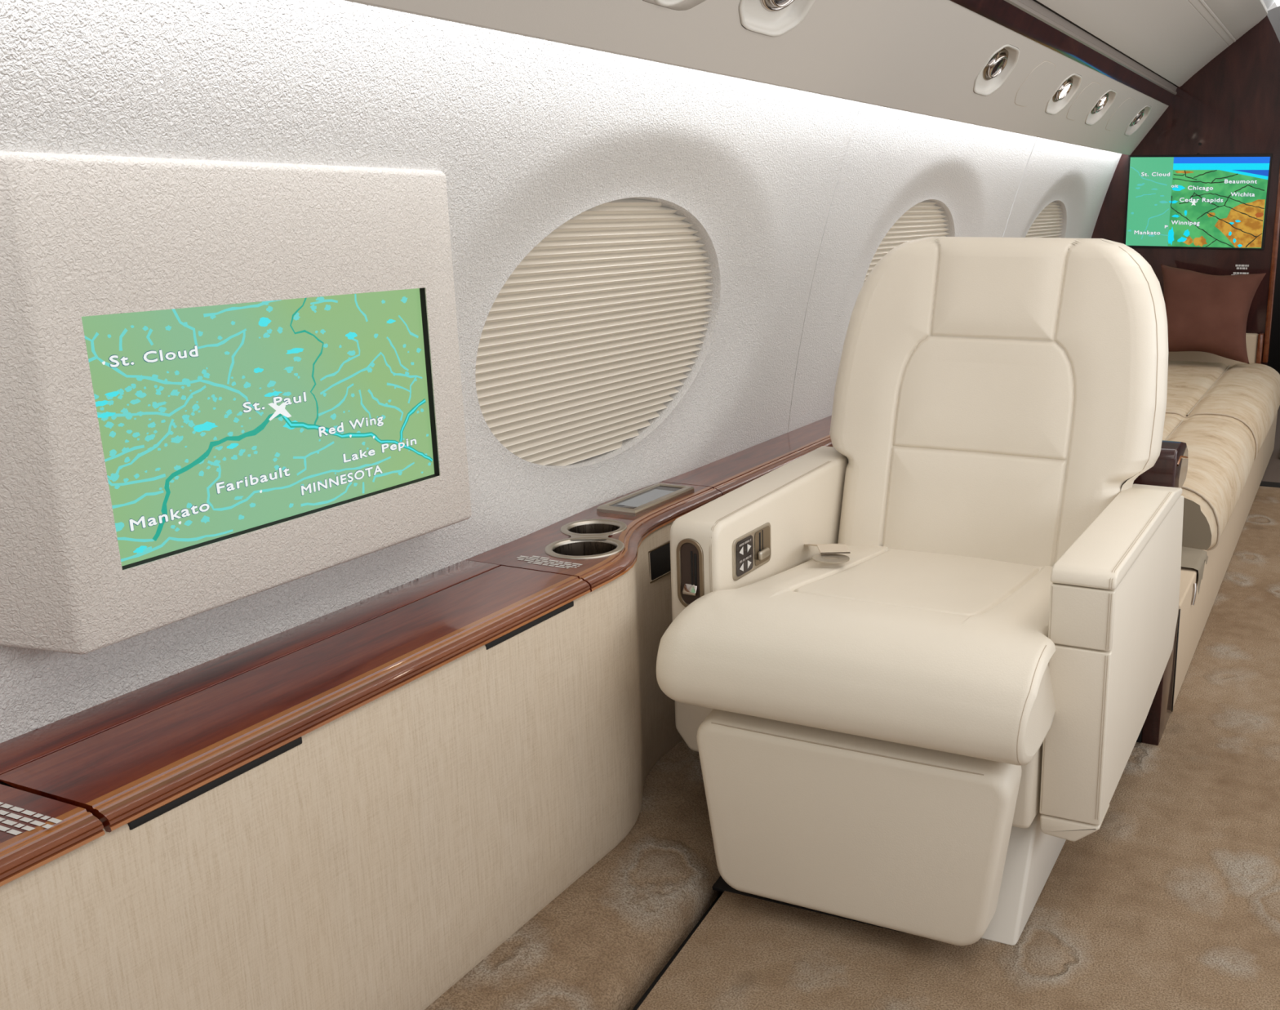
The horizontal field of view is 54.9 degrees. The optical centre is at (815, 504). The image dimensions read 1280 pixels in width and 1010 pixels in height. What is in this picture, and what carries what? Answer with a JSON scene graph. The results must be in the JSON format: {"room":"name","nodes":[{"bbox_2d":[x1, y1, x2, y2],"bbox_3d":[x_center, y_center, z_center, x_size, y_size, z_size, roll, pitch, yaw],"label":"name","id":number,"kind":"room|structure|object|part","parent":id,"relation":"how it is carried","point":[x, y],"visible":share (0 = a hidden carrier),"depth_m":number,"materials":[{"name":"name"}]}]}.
{"room":"aircraft cabin","nodes":[
{"label":"aircraft cabin","id":0,"kind":"room"},
{"bbox_2d":[0,0,1121,742],"bbox_3d":[0.024,-0.625,3.086,0.284,1.000,7.170,6,15,23],"label":"wall","id":1,"kind":"structure","parent":0,"point":[528,135],"depth_m":1.96,"materials":[{"name":"plastic"}]},
{"bbox_2d":[0,151,471,654],"bbox_3d":[-0.723,-0.154,1.565,0.160,0.561,0.789,6,15,23],"label":"wall monitor","id":2,"kind":"object","parent":1,"relation":"attached to","point":[222,383],"visible":1,"depth_m":1.45,"materials":[{"name":"beige plastic"}]},
{"bbox_2d":[0,415,832,1009],"bbox_3d":[0.010,0.093,3.221,0.272,0.541,7.080,6,15,23],"label":"cabinet","id":3,"kind":"object","parent":1,"relation":"attached to","point":[355,806],"visible":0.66,"depth_m":1.60,"materials":[{"name":"brown wood"}]},
{"bbox_3d":[-0.628,0.220,1.653,0.180,0.026,0.859,6,15,23],"label":"storage lid","id":4,"kind":"part","parent":3,"relation":"part of","materials":[{"name":"brown wood"}]},
{"bbox_3d":[0.060,0.106,3.201,0.150,0.525,7.080,6,15,23],"label":"fabric panel","id":5,"kind":"part","parent":3,"relation":"part of","materials":[{"name":"fabric"}]},
{"bbox_2d":[544,518,626,559],"bbox_3d":[-0.417,0.092,2.241,0.141,0.068,0.269,-1,14,-2],"label":"cup holder","id":6,"kind":"object","parent":3,"relation":"in","point":[588,539],"visible":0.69,"depth_m":2.23,"materials":[{"name":"silver metal"}]},
{"bbox_2d":[596,482,693,515],"bbox_3d":[-0.350,-0.014,2.513,0.090,0.011,0.235,6,15,23],"label":"controller","id":7,"kind":"object","parent":3,"relation":"on","point":[638,502],"visible":1,"depth_m":2.49,"materials":[{"name":"silver metal"}]},
{"bbox_3d":[-0.350,-0.016,2.513,0.064,0.001,0.209,6,15,23],"label":"glass","id":8,"kind":"part","parent":7,"relation":"part of","materials":[{"name":"white glass"}]},
{"bbox_3d":[-0.306,0.111,2.422,0.002,0.067,0.114,6,15,23],"label":"outlet frame","id":9,"kind":"part","parent":3,"relation":"part of","materials":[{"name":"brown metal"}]},
{"bbox_2d":[475,196,720,468],"bbox_3d":[-0.415,-0.341,2.416,0.182,0.552,0.868,6,15,23],"label":"window","id":10,"kind":"structure","parent":1,"relation":"in","point":[605,326],"depth_m":2.39,"materials":[{"name":"plastic"}]},
{"bbox_2d":[343,0,1168,155],"bbox_3d":[0.194,-1.070,2.858,0.216,0.234,7.100,6,15,23],"label":"panel","id":11,"kind":"object","parent":1,"relation":"attached to","point":[925,57],"visible":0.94,"depth_m":2.61,"materials":[{"name":"beige plastic"}]},
{"bbox_2d":[643,0,706,10],"bbox_3d":[-0.206,-0.856,1.899,0.106,0.135,0.264,6,15,23],"label":"light","id":12,"kind":"object","parent":11,"relation":"attached to","point":[679,5],"visible":1,"depth_m":1.96,"materials":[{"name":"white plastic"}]},
{"bbox_2d":[738,0,815,36],"bbox_3d":[-0.065,-0.935,2.209,0.106,0.138,0.260,6,15,23],"label":"light","id":13,"kind":"object","parent":11,"relation":"attached to","point":[773,18],"visible":0.99,"depth_m":2.27,"materials":[{"name":"grey plastic"}]},
{"bbox_2d":[973,44,1019,95],"bbox_3d":[0.515,-1.252,3.478,0.106,0.138,0.260,6,15,23],"label":"light","id":14,"kind":"object","parent":11,"relation":"attached to","point":[1002,63],"visible":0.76,"depth_m":3.52,"materials":[{"name":"grey plastic"}]},
{"bbox_2d":[1014,61,1055,106],"bbox_3d":[0.701,-1.345,3.876,0.096,0.128,0.264,6,15,23],"label":"plate","id":15,"kind":"object","parent":11,"relation":"attached to","point":[1040,76],"visible":1,"depth_m":3.87,"materials":[{"name":"grey plastic"}]},
{"bbox_2d":[1044,73,1082,114],"bbox_3d":[0.864,-1.442,4.240,0.106,0.138,0.260,6,15,23],"label":"light","id":16,"kind":"object","parent":11,"relation":"attached to","point":[1065,91],"visible":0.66,"depth_m":4.29,"materials":[{"name":"grey plastic"}]},
{"bbox_2d":[1066,81,1100,119],"bbox_3d":[1.001,-1.509,4.533,0.096,0.128,0.264,6,15,23],"label":"plate","id":17,"kind":"object","parent":11,"relation":"attached to","point":[1090,92],"visible":1,"depth_m":4.52,"materials":[{"name":"grey plastic"}]},
{"bbox_2d":[1084,88,1116,124],"bbox_3d":[1.131,-1.588,4.826,0.106,0.138,0.260,6,15,23],"label":"light","id":18,"kind":"object","parent":11,"relation":"attached to","point":[1105,101],"visible":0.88,"depth_m":4.88,"materials":[{"name":"grey"}]},
{"bbox_2d":[1105,97,1134,130],"bbox_3d":[1.305,-1.675,5.198,0.096,0.128,0.264,6,15,23],"label":"plate","id":19,"kind":"object","parent":11,"relation":"attached to","point":[1124,108],"visible":1,"depth_m":5.19,"materials":[{"name":"grey plastic"}]},
{"bbox_2d":[1124,105,1151,135],"bbox_3d":[1.484,-1.780,5.597,0.106,0.138,0.260,6,15,23],"label":"light","id":20,"kind":"object","parent":11,"relation":"attached to","point":[1143,113],"visible":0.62,"depth_m":5.65,"materials":[{"name":"grey metal"}]},
{"bbox_2d":[787,102,862,432],"bbox_3d":[0.018,-0.591,3.112,0.217,0.841,0.005,7,16,28],"label":"trim","id":21,"kind":"structure","parent":1,"relation":"attached to","point":[861,103],"depth_m":3.11,"materials":[{"name":"plastic"}]},
{"bbox_2d":[862,199,955,284],"bbox_3d":[0.288,-0.725,3.955,0.182,0.552,0.868,6,15,23],"label":"window","id":22,"kind":"structure","parent":1,"relation":"in","point":[930,217],"depth_m":3.89,"materials":[{"name":"plastic"}]},
{"bbox_2d":[1025,200,1066,237],"bbox_3d":[0.996,-1.111,5.502,0.182,0.552,0.868,6,15,23],"label":"window","id":23,"kind":"structure","parent":1,"relation":"in","point":[1051,221],"depth_m":5.53,"materials":[{"name":"plastic"}]},
{"bbox_2d":[424,738,720,1009],"bbox_3d":[0.074,0.429,3.117,0.368,0.120,7.200,6,15,23],"label":"floor","id":24,"kind":"structure","parent":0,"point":[603,940],"depth_m":2.01,"materials":[{"name":"carpet"}]},
{"bbox_2d":[632,485,1279,1009],"bbox_3d":[1.470,0.318,3.748,2.800,0.030,9.500,6,15,23],"label":"floor","id":25,"kind":"structure","parent":0,"point":[1173,902],"depth_m":2.11,"materials":[{"name":"carpet"}]},
{"bbox_2d":[656,236,1183,945],"bbox_3d":[0.233,0.071,2.356,0.808,1.130,1.085,6,15,23],"label":"seat","id":26,"kind":"object","parent":25,"relation":"on","point":[921,655],"visible":1,"depth_m":2.13,"materials":[{"name":"beige leather"}]},
{"bbox_3d":[-0.229,0.155,2.207,0.027,0.019,0.008,6,15,23],"label":"latch lever","id":27,"kind":"part","parent":26,"relation":"part of","materials":[{"name":"silver metal"}]},
{"bbox_3d":[-0.221,0.119,2.198,0.012,0.072,0.001,6,15,23],"label":"guide rail","id":28,"kind":"part","parent":26,"relation":"part of","materials":[{"name":"black"}]},
{"bbox_3d":[-0.121,0.087,2.302,0.003,0.079,0.158,6,15,23],"label":"control panel","id":29,"kind":"part","parent":26,"relation":"part of","materials":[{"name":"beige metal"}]},
{"bbox_3d":[-0.066,0.160,2.581,0.102,0.469,0.783,6,15,23],"label":"window arm","id":30,"kind":"part","parent":26,"relation":"part of","materials":[{"name":"beige leather"}]},
{"bbox_3d":[-0.101,0.094,2.334,0.010,0.018,0.040,6,15,23],"label":"slider knob","id":31,"kind":"part","parent":26,"relation":"part of","materials":[{"name":"beige metal"}]},
{"bbox_3d":[0.150,0.650,2.355,0.510,0.006,0.588,6,15,23],"label":"floor plate","id":32,"kind":"part","parent":26,"relation":"part of","materials":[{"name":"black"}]},
{"bbox_2d":[656,545,1056,765],"bbox_3d":[0.163,0.209,2.225,0.650,0.171,0.734,6,15,23],"label":"seat cushion","id":33,"kind":"object","parent":26,"relation":"on","point":[952,649],"depth_m":1.97,"materials":[{"name":"beige leather"}]},
{"bbox_3d":[0.323,0.040,2.550,0.386,0.289,0.108,6,15,23],"label":"panel","id":34,"kind":"part","parent":26,"relation":"part of","materials":[{"name":"beige leather"}]},
{"bbox_3d":[0.356,-0.232,2.560,0.384,0.235,0.081,6,15,23],"label":"panel","id":35,"kind":"part","parent":26,"relation":"part of","materials":[{"name":"beige leather"}]},
{"bbox_3d":[0.206,0.352,2.361,0.588,0.195,0.600,6,15,23],"label":"seat frame","id":36,"kind":"part","parent":26,"relation":"part of","materials":[{"name":"beige leather"}]},
{"bbox_3d":[0.422,0.374,1.977,0.101,0.300,0.014,6,15,23],"label":"panel","id":37,"kind":"part","parent":26,"relation":"part of","materials":[{"name":"beige leather"}]},
{"bbox_3d":[0.422,0.177,1.928,0.101,0.099,0.014,6,15,23],"label":"panel","id":38,"kind":"part","parent":26,"relation":"part of","materials":[{"name":"beige leather"}]},
{"bbox_3d":[0.599,0.229,2.352,0.100,0.409,0.867,6,15,23],"label":"aisle arm","id":39,"kind":"part","parent":26,"relation":"part of","materials":[{"name":"beige leather"}]},
{"bbox_2d":[1133,440,1187,745],"bbox_3d":[0.533,0.157,2.956,0.680,0.670,0.319,6,15,23],"label":"base cabinet","id":40,"kind":"object","parent":25,"relation":"on","point":[1170,469],"visible":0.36,"depth_m":2.75,"materials":[{"name":"brown wood"}]},
{"bbox_3d":[0.491,0.347,2.952,0.642,0.301,0.194,6,15,23],"label":"panel","id":41,"kind":"part","parent":40,"relation":"part of","materials":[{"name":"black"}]},
{"bbox_3d":[0.802,0.380,2.819,0.038,0.302,0.193,6,15,23],"label":"panel","id":42,"kind":"part","parent":40,"relation":"part of","materials":[{"name":"brown wood"}]},
{"bbox_2d":[1162,332,1279,711],"bbox_3d":[1.183,-0.318,4.583,0.934,0.800,3.543,6,15,23],"label":"divan","id":43,"kind":"object","parent":25,"relation":"on","point":[1224,411],"visible":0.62,"depth_m":4.12,"materials":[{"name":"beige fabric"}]},
{"bbox_2d":[1160,263,1266,364],"bbox_3d":[1.857,-0.917,5.794,0.519,0.448,0.231,6,15,23],"label":"pillow","id":44,"kind":"object","parent":43,"relation":"on","point":[1206,313],"visible":0.85,"depth_m":5.71,"materials":[{"name":"brown fabric"}]},
{"bbox_3d":[1.870,-0.602,6.146,0.665,0.555,0.085,6,15,23],"label":"arm","id":45,"kind":"part","parent":43,"relation":"part of","materials":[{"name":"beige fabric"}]},
{"bbox_3d":[2.182,-0.754,5.960,0.023,0.180,0.096,6,15,23],"label":"trim","id":46,"kind":"part","parent":43,"relation":"part of","materials":[{"name":"brown wood"}]},
{"bbox_2d":[1259,480,1279,487],"bbox_3d":[2.429,-0.029,5.128,2.200,0.036,0.080,6,15,23],"label":"trim","id":47,"kind":"structure","parent":25,"relation":"on","point":[1263,483],"depth_m":5.29,"materials":[{"name":"black"}]},
{"bbox_2d":[1036,0,1228,87],"bbox_3d":[0.416,-1.325,2.693,0.242,0.176,7.100,6,15,23],"label":"ceiling","id":48,"kind":"structure","parent":0,"point":[1171,38],"depth_m":4.56,"materials":[{"name":"white plastic"}]},
{"bbox_2d":[1091,15,1279,373],"bbox_3d":[2.949,-1.556,6.720,2.800,2.230,2.200,6,15,23],"label":"wall","id":49,"kind":"structure","parent":0,"point":[1231,105],"depth_m":5.89,"materials":[{"name":"brown wood"}]},
{"bbox_2d":[950,0,1175,106],"bbox_3d":[0.303,-1.197,2.776,0.026,0.060,7.100,6,15,23],"label":"trim","id":50,"kind":"structure","parent":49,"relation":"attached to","point":[1002,12],"depth_m":3.76,"materials":[{"name":"brown wood"}]},
{"bbox_2d":[1004,0,1177,94],"bbox_3d":[0.309,-1.259,2.758,0.028,0.091,7.100,6,15,23],"label":"trim","id":51,"kind":"structure","parent":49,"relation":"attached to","point":[1034,8],"depth_m":4.05,"materials":[{"name":"brown"}]},
{"bbox_2d":[1124,153,1272,249],"bbox_3d":[1.873,-1.494,5.979,0.674,0.451,0.014,6,15,23],"label":"monitor","id":52,"kind":"object","parent":49,"relation":"attached to","point":[1193,201],"visible":1,"depth_m":5.97,"materials":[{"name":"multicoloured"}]},
{"bbox_2d":[1186,0,1235,45],"bbox_3d":[0.541,-1.408,2.615,0.031,0.022,7.100,6,15,23],"label":"trim","id":53,"kind":"structure","parent":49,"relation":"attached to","point":[1199,6],"depth_m":5.03,"materials":[{"name":"beige plastic"}]},
{"bbox_2d":[1231,264,1248,275],"bbox_3d":[2.095,-1.148,5.969,0.091,0.069,0.001,6,15,23],"label":"placard","id":54,"kind":"object","parent":49,"relation":"attached to","point":[1243,266],"visible":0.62,"depth_m":5.97,"materials":[{"name":"white"}]},
{"bbox_2d":[1262,164,1279,362],"bbox_3d":[2.240,-1.338,5.886,0.026,1.290,0.074,6,15,23],"label":"trim","id":55,"kind":"structure","parent":49,"relation":"attached to","point":[1277,221],"depth_m":5.92,"materials":[{"name":"brown wood"}]},
{"bbox_2d":[1202,0,1267,40],"bbox_3d":[0.616,-1.479,2.563,0.133,0.140,7.100,6,15,23],"label":"ceiling","id":56,"kind":"structure","parent":0,"point":[1237,17],"depth_m":5.28,"materials":[{"name":"white plastic"}]},
{"bbox_2d":[1262,0,1275,8],"bbox_3d":[1.200,-1.533,2.316,1.130,0.085,7.160,6,15,23],"label":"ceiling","id":57,"kind":"structure","parent":0,"point":[1268,3],"depth_m":5.63,"materials":[{"name":"white plastic"}]},
{"bbox_2d":[1274,0,1279,6],"bbox_3d":[1.278,-1.871,3.685,0.070,0.014,8.400,6,15,23],"label":"recessed light","id":58,"kind":"object","parent":57,"relation":"in","point":[1277,2],"visible":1,"depth_m":5.73,"materials":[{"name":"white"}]},
{"bbox_2d":[1261,405,1279,482],"bbox_3d":[2.874,-0.399,6.580,2.600,0.001,3.020,6,15,23],"label":"floor","id":59,"kind":"structure","parent":0,"point":[1272,473],"depth_m":5.79,"materials":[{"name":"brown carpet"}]},
{"bbox_2d":[1266,5,1279,41],"bbox_3d":[3.111,-2.467,6.424,1.650,0.180,2.090,6,15,23],"label":"ceiling","id":60,"kind":"structure","parent":0,"point":[1273,15],"depth_m":6.00,"materials":[{"name":"white plastic"}]}
]}

